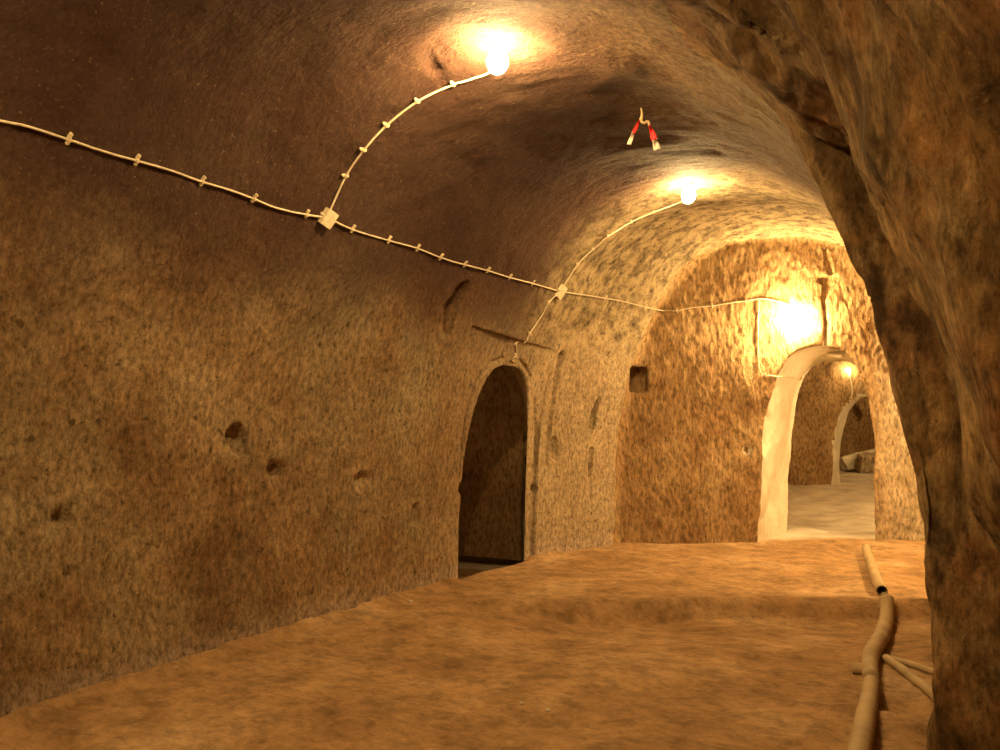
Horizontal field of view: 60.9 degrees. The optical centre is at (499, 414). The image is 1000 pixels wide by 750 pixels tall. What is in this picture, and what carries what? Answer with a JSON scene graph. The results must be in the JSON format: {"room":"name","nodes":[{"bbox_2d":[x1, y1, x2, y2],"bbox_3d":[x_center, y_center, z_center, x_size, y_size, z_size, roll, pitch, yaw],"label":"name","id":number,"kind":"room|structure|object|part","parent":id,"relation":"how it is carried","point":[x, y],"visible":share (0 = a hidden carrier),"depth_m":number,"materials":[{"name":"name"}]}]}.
{"room":"underground cellar","nodes":[
{"label":"underground cellar","id":0,"kind":"room"},
{"bbox_2d":[0,122,771,716],"bbox_3d":[-0.866,0.244,5.063,2.144,3.042,14.333,0,0,31],"label":"wall","id":1,"kind":"structure","parent":0,"point":[147,312],"depth_m":5.22,"materials":[{"name":"brown stone"}]},
{"bbox_2d":[0,119,321,218],"bbox_3d":[-1.682,-1.254,4.415,0.074,0.083,2.246,0,0,31],"label":"power cable","id":2,"kind":"object","parent":1,"relation":"attached to","point":[68,139],"visible":1,"depth_m":4.25,"materials":[{"name":"beige plastic"}]},
{"bbox_2d":[317,207,338,229],"bbox_3d":[-1.085,-1.241,5.364,0.097,0.135,0.122,0,0,31],"label":"junction box","id":3,"kind":"object","parent":1,"relation":"attached to","point":[329,216],"visible":1,"depth_m":5.34,"materials":[{"name":"beige plastic"}]},
{"bbox_3d":[-1.089,-1.244,5.367,0.045,0.106,0.085,35,3,35],"label":"casing","id":4,"kind":"part","parent":3,"relation":"part of","materials":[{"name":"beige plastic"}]},
{"bbox_2d":[335,221,557,291],"bbox_3d":[-0.230,-1.212,6.826,0.089,0.084,3.385,0,0,30],"label":"power cable","id":5,"kind":"object","parent":1,"relation":"attached to","point":[352,229],"visible":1,"depth_m":6.42,"materials":[{"name":"beige plastic"}]},
{"bbox_2d":[511,341,518,362],"bbox_3d":[0.115,-0.608,8.450,0.070,0.207,0.714,0,0,-5],"label":"power cable","id":6,"kind":"object","parent":1,"relation":"attached to","point":[516,342],"visible":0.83,"depth_m":8.15,"materials":[{"name":"beige plastic"}]},
{"bbox_2d":[523,295,555,343],"bbox_3d":[0.414,-0.951,8.228,0.381,0.523,0.078,0,0,-15],"label":"power cable","id":7,"kind":"object","parent":1,"relation":"attached to","point":[548,301],"visible":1,"depth_m":8.22,"materials":[{"name":"beige plastic"}]},
{"bbox_2d":[554,284,566,299],"bbox_3d":[0.596,-1.200,8.305,0.111,0.151,0.143,0,0,16],"label":"junction box","id":8,"kind":"object","parent":1,"relation":"attached to","point":[562,289],"visible":1,"depth_m":8.26,"materials":[{"name":"beige plastic"}]},
{"bbox_3d":[0.614,-1.190,8.298,0.013,0.136,0.109,32,2,18],"label":"lid","id":9,"kind":"part","parent":8,"relation":"part of","materials":[{"name":"beige plastic"}]},
{"bbox_2d":[566,291,670,310],"bbox_3d":[1.243,-1.241,9.155,0.143,0.086,2.141,0,0,41],"label":"power cable","id":10,"kind":"object","parent":1,"relation":"attached to","point":[581,292],"visible":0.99,"depth_m":9.16,"materials":[{"name":"beige plastic"}]},
{"bbox_2d":[0,0,844,485],"bbox_3d":[0.888,-0.680,4.162,5.877,2.857,14.542,0,0,31],"label":"ceiling","id":11,"kind":"structure","parent":0,"point":[526,168],"depth_m":4.84,"materials":[{"name":"brown stone"}]},
{"bbox_2d":[330,71,490,209],"bbox_3d":[-0.560,-1.610,5.069,1.233,0.733,0.107,0,0,25],"label":"power cable","id":12,"kind":"object","parent":11,"relation":"attached to","point":[452,84],"visible":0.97,"depth_m":5.09,"materials":[{"name":"beige plastic"}]},
{"bbox_2d":[487,41,507,74],"bbox_3d":[-0.013,-1.924,4.587,0.113,0.170,0.116,0,0,9],"label":"light bulb","id":13,"kind":"object","parent":11,"relation":"attached to","point":[497,60],"visible":1,"depth_m":4.55,"materials":[{"name":"white glass"}]},
{"bbox_2d":[491,41,506,50],"bbox_3d":[-0.007,-1.980,4.596,0.090,0.044,0.090,0,-9,35],"label":"socket","id":14,"kind":"object","parent":13,"relation":"attached to","point":[496,45],"depth_m":4.57,"materials":[{"name":"white plastic"}]},
{"bbox_2d":[564,201,682,284],"bbox_3d":[1.180,-1.584,8.066,1.287,0.760,0.178,0,0,29],"label":"power cable","id":15,"kind":"object","parent":11,"relation":"attached to","point":[654,211],"visible":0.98,"depth_m":8.08,"materials":[{"name":"beige plastic"}]},
{"bbox_2d":[627,108,660,150],"bbox_3d":[0.909,-1.810,5.375,0.212,0.276,0.032,0,0,0],"label":"barrier tape","id":16,"kind":"object","parent":11,"relation":"hanging from","point":[653,136],"visible":1,"depth_m":5.37,"materials":[{"name":"red plastic"}]},
{"bbox_2d":[682,183,694,203],"bbox_3d":[1.611,-1.893,7.262,0.113,0.170,0.116,0,0,8],"label":"light bulb","id":17,"kind":"object","parent":11,"relation":"attached to","point":[688,195],"visible":1,"depth_m":7.22,"materials":[{"name":"white glass"}]},
{"bbox_2d":[685,183,694,188],"bbox_3d":[1.618,-1.948,7.251,0.090,0.044,0.090,5,9,-6],"label":"socket","id":18,"kind":"object","parent":17,"relation":"attached to","point":[688,185],"depth_m":7.23,"materials":[{"name":"white plastic"}]},
{"bbox_2d":[0,469,933,749],"bbox_3d":[2.073,1.520,9.012,9.225,0.775,24.435,0,0,31],"label":"floor","id":19,"kind":"structure","parent":0,"point":[736,645],"depth_m":5.08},
{"bbox_2d":[839,448,874,470],"bbox_3d":[7.786,0.962,18.291,1.056,0.581,0.608,0,0,-3],"label":"stone slab","id":20,"kind":"object","parent":19,"relation":"on","point":[846,463],"visible":0.44,"depth_m":18.05,"materials":[{"name":"beige stone"}]},
{"bbox_2d":[852,662,861,673],"bbox_3d":[2.110,1.480,4.962,0.076,0.077,0.112,0,0,-42],"label":"pipe","id":21,"kind":"object","parent":19,"relation":"on","point":[856,666],"visible":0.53,"depth_m":4.96,"materials":[{"name":"beige plastic"}]},
{"bbox_2d":[846,674,878,749],"bbox_3d":[1.646,1.452,3.866,0.103,0.141,1.813,0,0,26],"label":"pipe","id":22,"kind":"object","parent":19,"relation":"on","point":[862,734],"visible":1,"depth_m":3.99,"materials":[{"name":"beige plastic"}]},
{"bbox_2d":[854,452,874,472],"bbox_3d":[7.764,0.995,17.803,0.561,0.475,0.491,0,0,6],"label":"rock","id":23,"kind":"object","parent":19,"relation":"on","point":[864,462],"visible":0.66,"depth_m":17.64,"materials":[{"name":"brown stone"}]},
{"bbox_2d":[862,543,887,595],"bbox_3d":[3.585,1.448,8.187,0.104,0.104,2.495,0,0,21],"label":"pipe","id":24,"kind":"object","parent":19,"relation":"on","point":[878,583],"visible":0.98,"depth_m":7.69,"materials":[{"name":"beige plastic"}]},
{"bbox_2d":[861,592,893,679],"bbox_3d":[2.580,1.523,5.782,0.129,0.210,2.367,0,0,27],"label":"pipe","id":25,"kind":"object","parent":19,"relation":"on","point":[873,649],"visible":0.96,"depth_m":5.54,"materials":[{"name":"beige plastic"}]},
{"bbox_2d":[882,654,933,702],"bbox_3d":[2.310,1.477,4.721,0.062,0.079,0.989,0,0,7],"label":"pipe","id":26,"kind":"object","parent":19,"relation":"on","point":[906,672],"visible":0.73,"depth_m":4.78,"materials":[{"name":"beige plastic"}]},
{"bbox_2d":[890,655,932,674],"bbox_3d":[2.486,1.488,4.996,0.052,0.063,0.524,0,0,-17],"label":"pipe","id":27,"kind":"object","parent":19,"relation":"on","point":[920,667],"visible":0.47,"depth_m":5.04,"materials":[{"name":"beige plastic"}]},
{"bbox_2d":[458,365,526,559],"bbox_3d":[-1.044,0.366,9.337,2.973,2.798,3.064,0,0,31],"label":"wall","id":28,"kind":"structure","parent":0,"point":[495,432],"depth_m":10.50,"materials":[{"name":"brown stone"}]},
{"bbox_2d":[497,236,924,559],"bbox_3d":[2.714,-0.154,10.321,5.502,3.838,1.081,0,0,3],"label":"wall","id":29,"kind":"structure","parent":0,"point":[696,392],"depth_m":9.90,"materials":[{"name":"brown stone"}]},
{"bbox_2d":[672,298,789,312],"bbox_3d":[2.684,-1.275,9.886,1.361,0.178,0.048,0,0,2],"label":"power cable","id":30,"kind":"object","parent":29,"relation":"attached to","point":[746,300],"visible":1,"depth_m":9.89,"materials":[{"name":"beige plastic"}]},
{"bbox_2d":[758,300,801,380],"bbox_3d":[3.403,-0.878,10.142,0.953,0.922,0.168,0,0,-41],"label":"power cable","id":31,"kind":"object","parent":29,"relation":"attached to","point":[765,375],"visible":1,"depth_m":9.89,"materials":[{"name":"beige plastic"}]},
{"bbox_2d":[793,312,803,322],"bbox_3d":[3.426,-1.120,9.772,0.122,0.122,0.171,0,0,12],"label":"light bulb","id":32,"kind":"object","parent":29,"relation":"attached to","point":[798,317],"visible":1,"depth_m":9.71,"materials":[{"name":"white glass"}]},
{"bbox_2d":[742,337,874,541],"bbox_3d":[3.779,0.400,10.293,1.862,2.701,0.859,0,0,3],"label":"trim","id":33,"kind":"structure","parent":29,"relation":"attached to","point":[779,418],"depth_m":10.17,"materials":[{"name":"beige stone"}]},
{"bbox_2d":[827,352,843,357],"bbox_3d":[3.965,-0.716,10.034,0.062,0.083,0.200,0,0,-41],"label":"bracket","id":34,"kind":"object","parent":29,"relation":"attached to","point":[835,354],"visible":0.94,"depth_m":10.02,"materials":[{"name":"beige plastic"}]},
{"bbox_2d":[788,360,874,485],"bbox_3d":[6.156,0.106,14.269,5.476,3.323,10.789,0,0,31],"label":"wall","id":35,"kind":"structure","parent":0,"point":[823,391],"depth_m":15.18,"materials":[{"name":"brown stone"}]},
{"bbox_2d":[831,393,866,484],"bbox_3d":[6.741,0.686,15.179,1.449,2.163,1.030,0,0,31],"label":"trim","id":36,"kind":"structure","parent":35,"relation":"attached to","point":[838,432],"depth_m":15.32,"materials":[{"name":"beige stone"}]},
{"bbox_2d":[849,374,852,398],"bbox_3d":[6.184,-0.507,14.981,0.080,0.444,0.045,0,0,31],"label":"power cable","id":37,"kind":"object","parent":35,"relation":"attached to","point":[849,374],"visible":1,"depth_m":14.97,"materials":[{"name":"beige plastic"}]},
{"bbox_2d":[664,0,999,749],"bbox_3d":[1.777,-0.042,3.619,3.888,3.630,14.558,0,0,31],"label":"wall","id":38,"kind":"structure","parent":0,"point":[891,108],"depth_m":2.24,"materials":[{"name":"brown stone"}]}
]}

